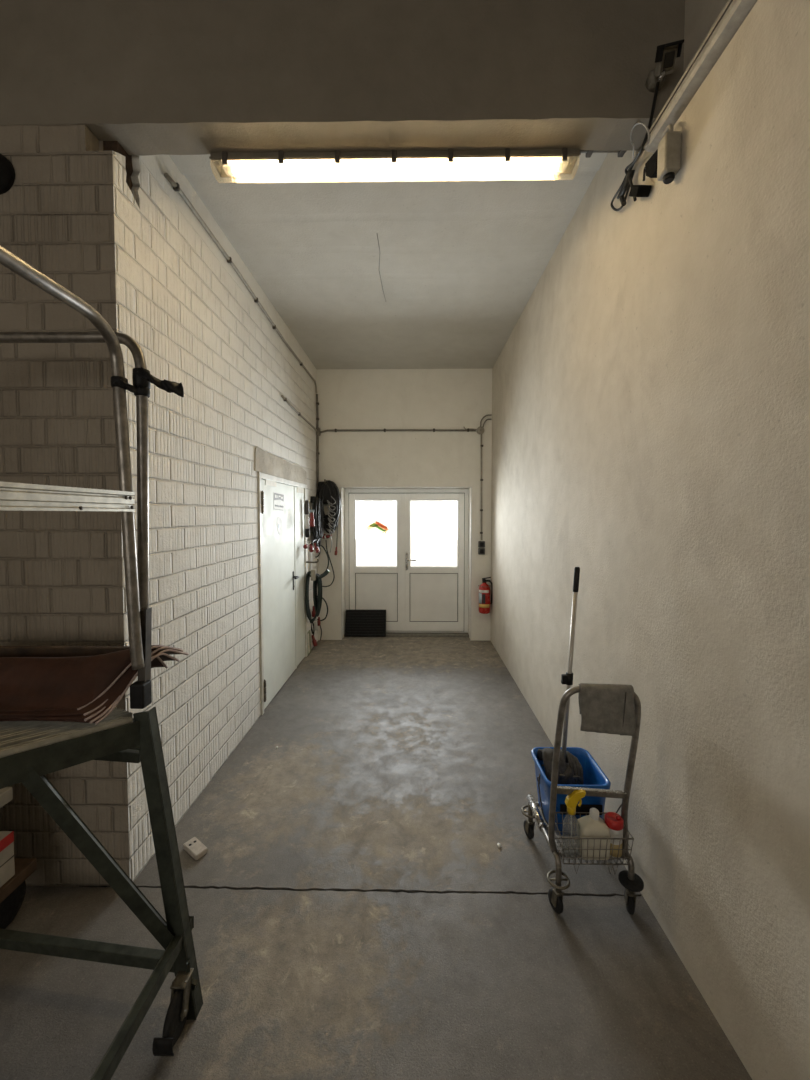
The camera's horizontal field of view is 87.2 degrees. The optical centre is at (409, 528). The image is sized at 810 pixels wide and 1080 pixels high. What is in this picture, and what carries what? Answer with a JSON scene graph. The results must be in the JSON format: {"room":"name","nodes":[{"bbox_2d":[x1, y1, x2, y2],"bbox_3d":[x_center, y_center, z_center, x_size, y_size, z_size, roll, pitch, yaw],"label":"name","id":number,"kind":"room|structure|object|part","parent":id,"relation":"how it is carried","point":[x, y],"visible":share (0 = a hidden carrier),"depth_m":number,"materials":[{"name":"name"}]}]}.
{"room":"utility corridor","nodes":[
{"label":"utility corridor","id":0,"kind":"room"},
{"bbox_2d":[0,124,102,886],"bbox_3d":[-2.776,-0.008,2.024,2.798,3.473,0.240,0,2,1],"label":"wall","id":1,"kind":"structure","parent":0,"point":[34,552],"depth_m":1.88,"materials":[{"name":"white brick"}]},
{"bbox_2d":[0,153,14,194],"bbox_3d":[-1.790,-1.529,1.781,0.170,0.170,0.114,0,2,1],"label":"dome fixture","id":2,"kind":"object","parent":1,"relation":"attached to","point":[7,171],"visible":1,"depth_m":1.81,"materials":[{"name":"black plastic"}]},
{"bbox_2d":[57,141,318,885],"bbox_3d":[-1.366,-0.325,4.093,0.250,3.760,4.432,0,2,1],"label":"wall","id":3,"kind":"structure","parent":0,"point":[132,248],"depth_m":2.33,"materials":[{"name":"white brick"}]},
{"bbox_2d":[164,173,316,392],"bbox_3d":[-1.238,-1.817,3.882,0.028,0.202,3.367,0,2,1],"label":"conduit","id":4,"kind":"object","parent":3,"relation":"attached to","point":[176,186],"visible":1,"depth_m":2.92,"materials":[{"name":"grey plastic"}]},
{"bbox_2d":[258,472,307,714],"bbox_3d":[-1.262,0.524,4.310,0.174,2.048,1.511,0,2,1],"label":"door","id":5,"kind":"structure","parent":3,"relation":"in","point":[282,538],"depth_m":4.10,"materials":[{"name":"grey metal"}]},
{"bbox_3d":[-1.248,-0.416,3.824,0.004,0.060,0.288,0,2,1],"label":"name plate","id":6,"kind":"part","parent":5,"relation":"part of","materials":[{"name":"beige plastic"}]},
{"bbox_3d":[-1.239,-0.443,4.822,0.004,0.071,0.276,0,2,1],"label":"name plate","id":7,"kind":"part","parent":5,"relation":"part of","materials":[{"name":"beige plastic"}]},
{"bbox_2d":[281,395,316,431],"bbox_3d":[-1.226,-1.288,4.846,0.028,0.074,1.457,0,2,1],"label":"conduit","id":8,"kind":"object","parent":3,"relation":"attached to","point":[282,396],"visible":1,"depth_m":4.67,"materials":[{"name":"grey plastic"}]},
{"bbox_2d":[304,500,309,536],"bbox_3d":[-1.195,-0.119,4.949,0.056,0.434,0.079,0,2,1],"label":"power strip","id":9,"kind":"object","parent":3,"relation":"attached to","point":[306,505],"visible":1,"depth_m":4.93,"materials":[{"name":"white plastic"}]},
{"bbox_3d":[-1.196,-0.253,4.935,0.052,0.166,0.059,0,2,1],"label":"handle","id":10,"kind":"part","parent":9,"relation":"part of","materials":[{"name":"black plastic"}]},
{"bbox_2d":[309,551,311,570],"bbox_3d":[-1.222,0.394,5.236,0.030,0.344,0.060,0,2,1],"label":"tube","id":11,"kind":"object","parent":3,"relation":"attached to","point":[310,553],"visible":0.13,"depth_m":5.21,"materials":[{"name":"white plastic"}]},
{"bbox_2d":[309,496,323,548],"bbox_3d":[-1.153,-0.068,5.133,0.154,0.668,0.821,0,2,-2],"label":"cable hank","id":12,"kind":"object","parent":3,"relation":"hanging from","point":[316,515],"visible":0.93,"depth_m":5.27,"materials":[{"name":"black plastic"}]},
{"bbox_2d":[303,537,319,552],"bbox_3d":[-1.127,0.195,5.122,0.153,0.167,0.647,0,2,1],"label":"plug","id":13,"kind":"object","parent":12,"relation":"hanging from","point":[305,546],"visible":0.98,"depth_m":4.93,"materials":[{"name":"red plastic"}]},
{"bbox_2d":[311,606,321,646],"bbox_3d":[-1.184,1.219,5.356,0.146,0.511,0.124,-1,2,-19],"label":"cord","id":14,"kind":"object","parent":3,"relation":"hanging from","point":[318,623],"visible":0.81,"depth_m":5.32,"materials":[{"name":"red plastic"}]},
{"bbox_3d":[-1.176,1.270,5.379,0.154,0.313,0.119,0,2,1],"label":"cord","id":15,"kind":"part","parent":14,"relation":"part of","materials":[{"name":"white plastic"}]},
{"bbox_2d":[305,559,329,622],"bbox_3d":[-1.089,0.744,5.033,0.302,0.785,0.150,0,2,1],"label":"cable hank","id":16,"kind":"object","parent":3,"relation":"hanging from","point":[316,578],"visible":1,"depth_m":5.01,"materials":[{"name":"rubber"}]},
{"bbox_2d":[316,394,319,497],"bbox_3d":[-1.214,-0.994,5.608,0.040,1.552,0.046,0,2,1],"label":"conduit","id":17,"kind":"object","parent":3,"relation":"attached to","point":[317,402],"visible":0.93,"depth_m":5.59,"materials":[{"name":"grey plastic"}]},
{"bbox_2d":[317,596,327,620],"bbox_3d":[-1.176,1.024,5.475,0.256,0.329,0.018,0,2,1],"label":"cable loop","id":18,"kind":"object","parent":3,"relation":"hanging from","point":[317,596],"visible":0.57,"depth_m":5.47,"materials":[{"name":"black rubber"}]},
{"bbox_2d":[320,545,328,574],"bbox_3d":[-1.194,0.402,5.533,0.292,0.428,0.017,0,2,1],"label":"cable loop","id":19,"kind":"object","parent":3,"relation":"hanging from","point":[320,545],"visible":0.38,"depth_m":5.52,"materials":[{"name":"black rubber"}]},
{"bbox_2d":[0,637,751,1079],"bbox_3d":[-1.431,1.744,1.631,5.500,0.200,9.500,0,2,1],"label":"floor","id":20,"kind":"structure","parent":0,"point":[356,906],"depth_m":1.76,"materials":[{"name":"paint"}]},
{"bbox_2d":[0,858,36,928],"bbox_3d":[-1.850,1.516,1.648,0.560,0.253,0.380,0,2,1],"label":"dolly","id":21,"kind":"object","parent":20,"relation":"on","point":[12,893],"visible":0.78,"depth_m":1.74,"materials":[{"name":"brown wood"}]},
{"bbox_2d":[0,831,14,886],"bbox_3d":[-1.831,1.298,1.597,0.500,0.182,0.215,0,2,1],"label":"carton","id":22,"kind":"object","parent":21,"relation":"on","point":[7,866],"visible":1,"depth_m":1.67,"materials":[{"name":"white cardboard"}]},
{"bbox_2d":[0,831,13,851],"bbox_3d":[-1.582,1.228,1.605,0.002,0.042,0.182,0,2,1],"label":"print","id":23,"kind":"object","parent":22,"relation":"attached to","point":[7,840],"depth_m":1.67,"materials":[{"name":"plastic"}]},
{"bbox_3d":[-1.871,1.147,1.592,0.420,0.125,0.215,0,2,1],"label":"case","id":24,"kind":"object","parent":22,"relation":"on","visible":0},
{"bbox_2d":[0,787,12,807],"bbox_3d":[-1.833,1.059,1.581,0.495,0.052,0.240,0,2,1],"label":"plank","id":25,"kind":"object","parent":24,"relation":"on","point":[6,794],"visible":1,"depth_m":1.67,"materials":[{"name":"beige wood"}]},
{"bbox_2d":[0,245,202,1079],"bbox_3d":[-1.299,0.495,1.189,1.259,2.341,0.966,0,2,14],"label":"work platform","id":26,"kind":"object","parent":20,"relation":"on","point":[29,750],"visible":0.82,"depth_m":1.40,"materials":[{"name":"green paint"}]},
{"bbox_3d":[-1.047,-0.052,1.013,0.284,1.214,0.857,0,2,1],"label":"guard rail","id":27,"kind":"part","parent":26,"relation":"part of","materials":[{"name":"metal"}]},
{"bbox_3d":[-1.353,-0.029,1.487,0.894,1.314,0.035,0,2,1],"label":"guard rail","id":28,"kind":"part","parent":26,"relation":"part of","materials":[{"name":"metal"}]},
{"bbox_3d":[-1.228,1.493,1.517,0.900,0.040,0.035,0,2,7],"label":"rail","id":29,"kind":"part","parent":26,"relation":"part of","materials":[{"name":"metal"}]},
{"bbox_2d":[0,645,188,724],"bbox_3d":[-1.391,0.518,1.508,1.022,0.186,0.382,0,2,1],"label":"sheets","id":30,"kind":"object","parent":26,"relation":"on","point":[84,689],"visible":0.91,"depth_m":1.41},
{"bbox_3d":[-1.339,0.775,1.505,0.850,0.035,0.030,0,2,7],"label":"rail","id":31,"kind":"part","parent":26,"relation":"part of","materials":[{"name":"metal"}]},
{"bbox_3d":[-0.935,0.706,1.417,0.116,0.090,0.037,-2,3,-37],"label":"gusset plate","id":32,"kind":"part","parent":26,"relation":"part of","materials":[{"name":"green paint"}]},
{"bbox_3d":[-0.782,1.392,1.117,0.034,0.051,0.764,0,2,1],"label":"rail","id":33,"kind":"part","parent":26,"relation":"part of","materials":[{"name":"metal"}]},
{"bbox_2d":[138,607,151,680],"bbox_3d":[-0.922,0.437,1.478,0.038,0.327,0.032,0,2,1],"label":"socket","id":34,"kind":"object","parent":26,"relation":"attached to","point":[144,674],"depth_m":1.47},
{"bbox_2d":[111,367,183,397],"bbox_3d":[-0.889,-0.503,1.451,0.215,0.099,0.105,-1,2,-22],"label":"clamp","id":35,"kind":"object","parent":26,"relation":"attached to","point":[142,378],"visible":0.99,"depth_m":1.44,"materials":[{"name":"black plastic"}]},
{"bbox_3d":[-0.820,1.135,1.452,0.218,1.042,0.057,0,2,13],"label":"leg","id":36,"kind":"part","parent":26,"relation":"part of","materials":[{"name":"green paint"}]},
{"bbox_2d":[183,837,207,859],"bbox_3d":[-1.081,1.611,2.145,0.134,0.027,0.063,1,3,36],"label":"wall socket","id":37,"kind":"object","parent":20,"relation":"on","point":[194,847],"visible":1,"depth_m":2.13,"materials":[{"name":"white plastic"}]},
{"bbox_2d":[307,630,310,654],"bbox_3d":[-1.231,1.383,5.178,0.035,0.270,0.160,0,2,1],"label":"board","id":38,"kind":"object","parent":20,"relation":"on","point":[308,632],"visible":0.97,"depth_m":5.15,"materials":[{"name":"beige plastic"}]},
{"bbox_2d":[345,610,385,636],"bbox_3d":[-0.611,1.308,5.896,0.564,0.362,0.100,0,2,1],"label":"mat","id":39,"kind":"object","parent":20,"relation":"on","point":[358,623],"visible":1,"depth_m":5.89,"materials":[{"name":"black rubber"}]},
{"bbox_2d":[521,686,643,914],"bbox_3d":[0.784,1.136,2.000,0.409,0.986,0.529,0,2,1],"label":"trolley","id":40,"kind":"object","parent":20,"relation":"on","point":[633,883],"visible":0.75,"depth_m":1.80,"materials":[{"name":"metal"}]},
{"bbox_2d":[531,747,610,835],"bbox_3d":[0.770,1.277,2.080,0.309,0.250,0.326,0,2,1],"label":"bucket","id":41,"kind":"object","parent":40,"relation":"on","point":[594,777],"visible":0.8,"depth_m":1.99,"materials":[{"name":"blue plastic"}]},
{"bbox_3d":[0.628,1.279,2.010,0.026,0.182,0.120,0,2,-5],"label":"wire handle","id":42,"kind":"part","parent":41,"relation":"part of","materials":[{"name":"silver metal"}]},
{"bbox_2d":[537,567,583,784],"bbox_3d":[0.749,0.760,2.109,0.197,1.142,0.173,0,2,1],"label":"mop","id":43,"kind":"object","parent":41,"relation":"in","point":[570,772],"visible":0.65,"depth_m":2.11,"materials":[{"name":"metal"}]},
{"bbox_2d":[565,790,585,848],"bbox_3d":[0.700,1.247,1.812,0.095,0.276,0.071,0,2,1],"label":"spray bottle","id":44,"kind":"object","parent":40,"relation":"in","point":[571,801],"visible":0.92,"depth_m":1.80,"materials":[{"name":"yellow plastic"}]},
{"bbox_3d":[0.783,1.441,2.000,0.337,0.119,0.426,0,2,1],"label":"frame","id":45,"kind":"part","parent":40,"relation":"part of","materials":[{"name":"metal"}]},
{"bbox_2d":[576,808,610,859],"bbox_3d":[0.782,1.289,1.812,0.122,0.192,0.082,0,2,1],"label":"canister","id":46,"kind":"object","parent":40,"relation":"in","point":[591,825],"visible":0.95,"depth_m":1.78,"materials":[{"name":"beige plastic"}]},
{"bbox_2d":[555,804,633,873],"bbox_3d":[0.772,1.310,1.825,0.318,0.251,0.155,0,2,1],"label":"wire basket","id":47,"kind":"object","parent":40,"relation":"on","point":[625,849],"depth_m":1.79,"materials":[{"name":"metal"}]},
{"bbox_3d":[0.782,1.027,1.803,0.365,0.754,0.077,0,2,1],"label":"handle","id":48,"kind":"part","parent":40,"relation":"part of","materials":[{"name":"metal"}]},
{"bbox_2d":[578,683,635,735],"bbox_3d":[0.811,0.745,1.763,0.225,0.204,0.056,0,2,1],"label":"cleaning cloth","id":49,"kind":"object","parent":40,"relation":"on","point":[603,708],"visible":1,"depth_m":1.74,"materials":[{"name":"grey fabric"}]},
{"bbox_2d":[604,812,623,857],"bbox_3d":[0.872,1.302,1.816,0.074,0.165,0.074,0,2,1],"label":"bottle","id":50,"kind":"object","parent":40,"relation":"in","point":[614,821],"visible":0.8,"depth_m":1.79,"materials":[{"name":"white plastic"}]},
{"bbox_2d":[609,828,622,857],"bbox_3d":[0.872,1.322,1.817,0.070,0.126,0.070,0,2,1],"label":"label","id":51,"kind":"object","parent":50,"relation":"on","point":[614,832],"depth_m":1.79,"materials":[{"name":"white plastic"}]},
{"bbox_2d":[169,153,607,368],"bbox_3d":[-0.062,-2.148,4.092,2.857,0.216,4.272,0,2,1],"label":"ceiling","id":52,"kind":"structure","parent":0,"point":[364,272],"depth_m":3.07,"materials":[{"name":"paint"}]},
{"bbox_2d":[209,148,580,182],"bbox_3d":[-0.072,-1.819,2.008,1.711,0.302,0.122,0,2,1],"label":"fluorescent light","id":53,"kind":"object","parent":52,"relation":"hanging from","point":[395,163],"visible":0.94,"depth_m":2.00,"materials":[{"name":"white plastic"}]},
{"bbox_2d":[317,369,491,640],"bbox_3d":[-0.070,-0.337,5.860,2.517,3.760,0.407,0,2,1],"label":"wall","id":54,"kind":"structure","parent":0,"point":[347,398],"depth_m":5.64,"materials":[{"name":"grey paint"}]},
{"bbox_2d":[318,482,334,503],"bbox_3d":[-1.097,-0.476,5.614,0.215,0.295,0.106,0,2,1],"label":"box","id":55,"kind":"object","parent":54,"relation":"attached to","point":[326,494],"visible":0.61,"depth_m":5.56,"materials":[{"name":"black plastic"}]},
{"bbox_2d":[322,540,334,586],"bbox_3d":[-1.091,0.460,5.654,0.184,0.629,0.015,0,2,1],"label":"cable loop","id":56,"kind":"object","parent":54,"relation":"hanging from","point":[325,540],"visible":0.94,"depth_m":5.65,"materials":[{"name":"black rubber"}]},
{"bbox_2d":[316,479,340,533],"bbox_3d":[-1.075,-0.290,5.596,0.323,0.717,0.162,0,2,1],"label":"cable hank","id":57,"kind":"object","parent":54,"relation":"hanging from","point":[336,494],"visible":0.73,"depth_m":5.57,"materials":[{"name":"plastic"}]},
{"bbox_2d":[322,520,332,538],"bbox_3d":[-1.081,0.005,5.585,0.140,0.250,0.057,0,2,1],"label":"cord","id":58,"kind":"object","parent":57,"relation":"hanging from","point":[325,536],"visible":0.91,"depth_m":5.57,"materials":[{"name":"red plastic"}]},
{"bbox_2d":[327,496,335,551],"bbox_3d":[-1.016,-0.062,5.529,0.121,0.736,0.049,0,2,1],"label":"cable","id":59,"kind":"object","parent":57,"relation":"hanging from","point":[329,509],"visible":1,"depth_m":5.52,"materials":[{"name":"black rubber"}]},
{"bbox_2d":[334,525,337,554],"bbox_3d":[-0.970,-0.121,5.612,0.061,0.940,0.073,0,2,1],"label":"cord","id":60,"kind":"object","parent":57,"relation":"hanging from","point":[337,525],"visible":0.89,"depth_m":5.63,"materials":[{"name":"red plastic"}]},
{"bbox_2d":[320,428,475,432],"bbox_3d":[-0.162,-1.293,5.605,2.064,0.063,0.050,0,2,1],"label":"conduit","id":61,"kind":"object","parent":54,"relation":"attached to","point":[433,429],"visible":1,"depth_m":5.61,"materials":[{"name":"grey plastic"}]},
{"bbox_2d":[345,489,468,632],"bbox_3d":[-0.043,0.449,5.952,1.731,2.023,0.178,0,2,1],"label":"door","id":62,"kind":"structure","parent":54,"relation":"in","point":[415,599],"depth_m":5.95,"materials":[{"name":"white plastic"}]},
{"bbox_3d":[-0.466,0.957,5.977,0.581,0.671,0.030,0,2,1],"label":"infill panel","id":63,"kind":"part","parent":62,"relation":"part of","materials":[{"name":"white plastic"}]},
{"bbox_3d":[0.338,0.958,5.967,0.662,0.671,0.030,0,2,1],"label":"infill panel","id":64,"kind":"part","parent":62,"relation":"part of","materials":[{"name":"white plastic"}]},
{"bbox_2d":[476,426,483,433],"bbox_3d":[0.932,-1.298,5.592,0.100,0.100,0.049,0,2,1],"label":"junction box","id":65,"kind":"object","parent":54,"relation":"attached to","point":[480,430],"visible":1,"depth_m":5.58,"materials":[{"name":"grey plastic"}]},
{"bbox_2d":[480,414,491,427],"bbox_3d":[1.000,-1.415,5.586,0.152,0.181,0.034,0,2,1],"label":"cable","id":66,"kind":"object","parent":65,"relation":"attached to","point":[488,414],"visible":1,"depth_m":5.58,"materials":[{"name":"grey plastic"}]},
{"bbox_2d":[478,541,484,547],"bbox_3d":[0.956,0.204,5.643,0.086,0.086,0.052,0,2,1],"label":"wall switch","id":67,"kind":"object","parent":54,"relation":"attached to","point":[481,544],"visible":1,"depth_m":5.62,"materials":[{"name":"black plastic"}]},
{"bbox_2d":[478,548,484,554],"bbox_3d":[0.956,0.296,5.646,0.086,0.086,0.052,0,2,1],"label":"wall switch","id":68,"kind":"object","parent":54,"relation":"attached to","point":[481,551],"visible":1,"depth_m":5.63,"materials":[{"name":"black plastic"}]},
{"bbox_2d":[480,434,482,539],"bbox_3d":[0.952,-0.551,5.628,0.038,1.405,0.028,0,2,1],"label":"conduit","id":69,"kind":"object","parent":54,"relation":"attached to","point":[481,445],"visible":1,"depth_m":5.61,"materials":[{"name":"grey plastic"}]},
{"bbox_2d":[478,577,491,613],"bbox_3d":[0.985,0.868,5.593,0.154,0.481,0.167,-2,3,-41],"label":"fire extinguisher","id":70,"kind":"object","parent":54,"relation":"attached to","point":[484,589],"visible":1,"depth_m":5.54,"materials":[{"name":"red paint"}]},
{"bbox_2d":[479,593,481,603],"bbox_3d":[0.921,0.904,5.560,0.008,0.140,0.065,-1,2,-28],"label":"label","id":71,"kind":"object","parent":70,"relation":"on","point":[480,594],"depth_m":5.55,"materials":[{"name":"white paper"}]},
{"bbox_2d":[490,0,809,1079],"bbox_3d":[1.184,-0.454,1.520,0.300,4.400,9.500,0,2,1],"label":"wall","id":72,"kind":"structure","parent":0,"point":[651,388],"depth_m":1.52,"materials":[{"name":"beige paint"}]},
{"bbox_2d":[610,169,634,210],"bbox_3d":[1.011,-1.607,2.045,0.032,0.154,0.230,0,2,1],"label":"cable loop","id":73,"kind":"object","parent":72,"relation":"hanging from","point":[626,187],"visible":0.94,"depth_m":2.00,"materials":[{"name":"black rubber"}]},
{"bbox_2d":[625,163,651,200],"bbox_3d":[1.009,-1.560,1.876,0.056,0.241,0.237,0,2,1],"label":"connector","id":74,"kind":"object","parent":72,"relation":"attached to","point":[636,190],"visible":0.77,"depth_m":1.84,"materials":[{"name":"black plastic"}]},
{"bbox_2d":[645,149,657,177],"bbox_3d":[1.007,-1.472,1.725,0.056,0.092,0.092,0,2,1],"label":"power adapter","id":75,"kind":"object","parent":72,"relation":"attached to","point":[651,164],"visible":0.47,"depth_m":1.72,"materials":[{"name":"black plastic"}]},
{"bbox_2d":[657,124,681,183],"bbox_3d":[1.005,-1.460,1.650,0.062,0.218,0.075,0,2,1],"label":"junction box","id":76,"kind":"object","parent":72,"relation":"attached to","point":[669,147],"visible":1,"depth_m":1.62,"materials":[{"name":"grey plastic"}]},
{"bbox_2d":[644,0,756,152],"bbox_3d":[0.991,-1.565,0.114,0.052,0.076,3.363,0,2,1],"label":"conduit","id":77,"kind":"object","parent":72,"relation":"attached to","point":[734,12],"visible":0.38,"depth_m":1.46,"materials":[{"name":"grey plastic"}]},
{"bbox_3d":[-1.449,-2.679,-0.643,5.515,0.200,5.268,0,2,1],"label":"ceiling","id":78,"kind":"structure","parent":0,"visible":0},
{"bbox_2d":[0,0,684,155],"bbox_3d":[-1.512,-2.203,1.891,5.328,0.930,0.160,0,2,1],"label":"ceiling beam","id":79,"kind":"structure","parent":78,"relation":"attached to","point":[150,77],"depth_m":1.81,"materials":[{"name":"concrete"}]},
{"bbox_2d":[580,150,626,157],"bbox_3d":[0.894,-1.774,1.983,0.234,0.050,0.044,0,2,1],"label":"conduit","id":80,"kind":"object","parent":79,"relation":"attached to","point":[588,152],"visible":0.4,"depth_m":1.98,"materials":[{"name":"grey plastic"}]},
{"bbox_2d":[630,122,649,158],"bbox_3d":[0.972,-1.651,1.810,0.030,0.180,0.194,0,2,10],"label":"cable","id":81,"kind":"object","parent":79,"relation":"attached to","point":[637,123],"visible":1,"depth_m":1.79,"materials":[{"name":"grey plastic"}]},
{"bbox_2d":[645,39,684,91],"bbox_3d":[1.020,-1.863,1.713,0.089,0.118,0.156,0,2,1],"label":"security camera","id":82,"kind":"object","parent":79,"relation":"attached to","point":[666,54],"visible":1,"depth_m":1.69,"materials":[{"name":"grey plastic"}]},
{"bbox_2d":[617,82,659,198],"bbox_3d":[1.004,-1.727,1.919,0.062,0.251,0.328,0,2,1],"label":"cable","id":83,"kind":"object","parent":82,"relation":"hanging from","point":[657,83],"visible":0.8,"depth_m":1.76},
{"bbox_3d":[1.033,-1.857,1.727,0.047,0.105,0.073,1,2,27],"label":"bracket arm","id":84,"kind":"part","parent":82,"relation":"part of","materials":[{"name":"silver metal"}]},
{"bbox_3d":[0.128,1.422,10.306,12.000,0.130,7.500,0,2,1],"label":"ground","id":85,"kind":"structure","parent":0,"visible":0},
{"bbox_2d":[356,501,456,565],"bbox_3d":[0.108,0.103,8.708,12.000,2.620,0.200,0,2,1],"label":"window panes","id":86,"kind":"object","parent":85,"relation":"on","point":[433,523],"depth_m":8.61,"materials":[{"name":"white glass"}]}
]}

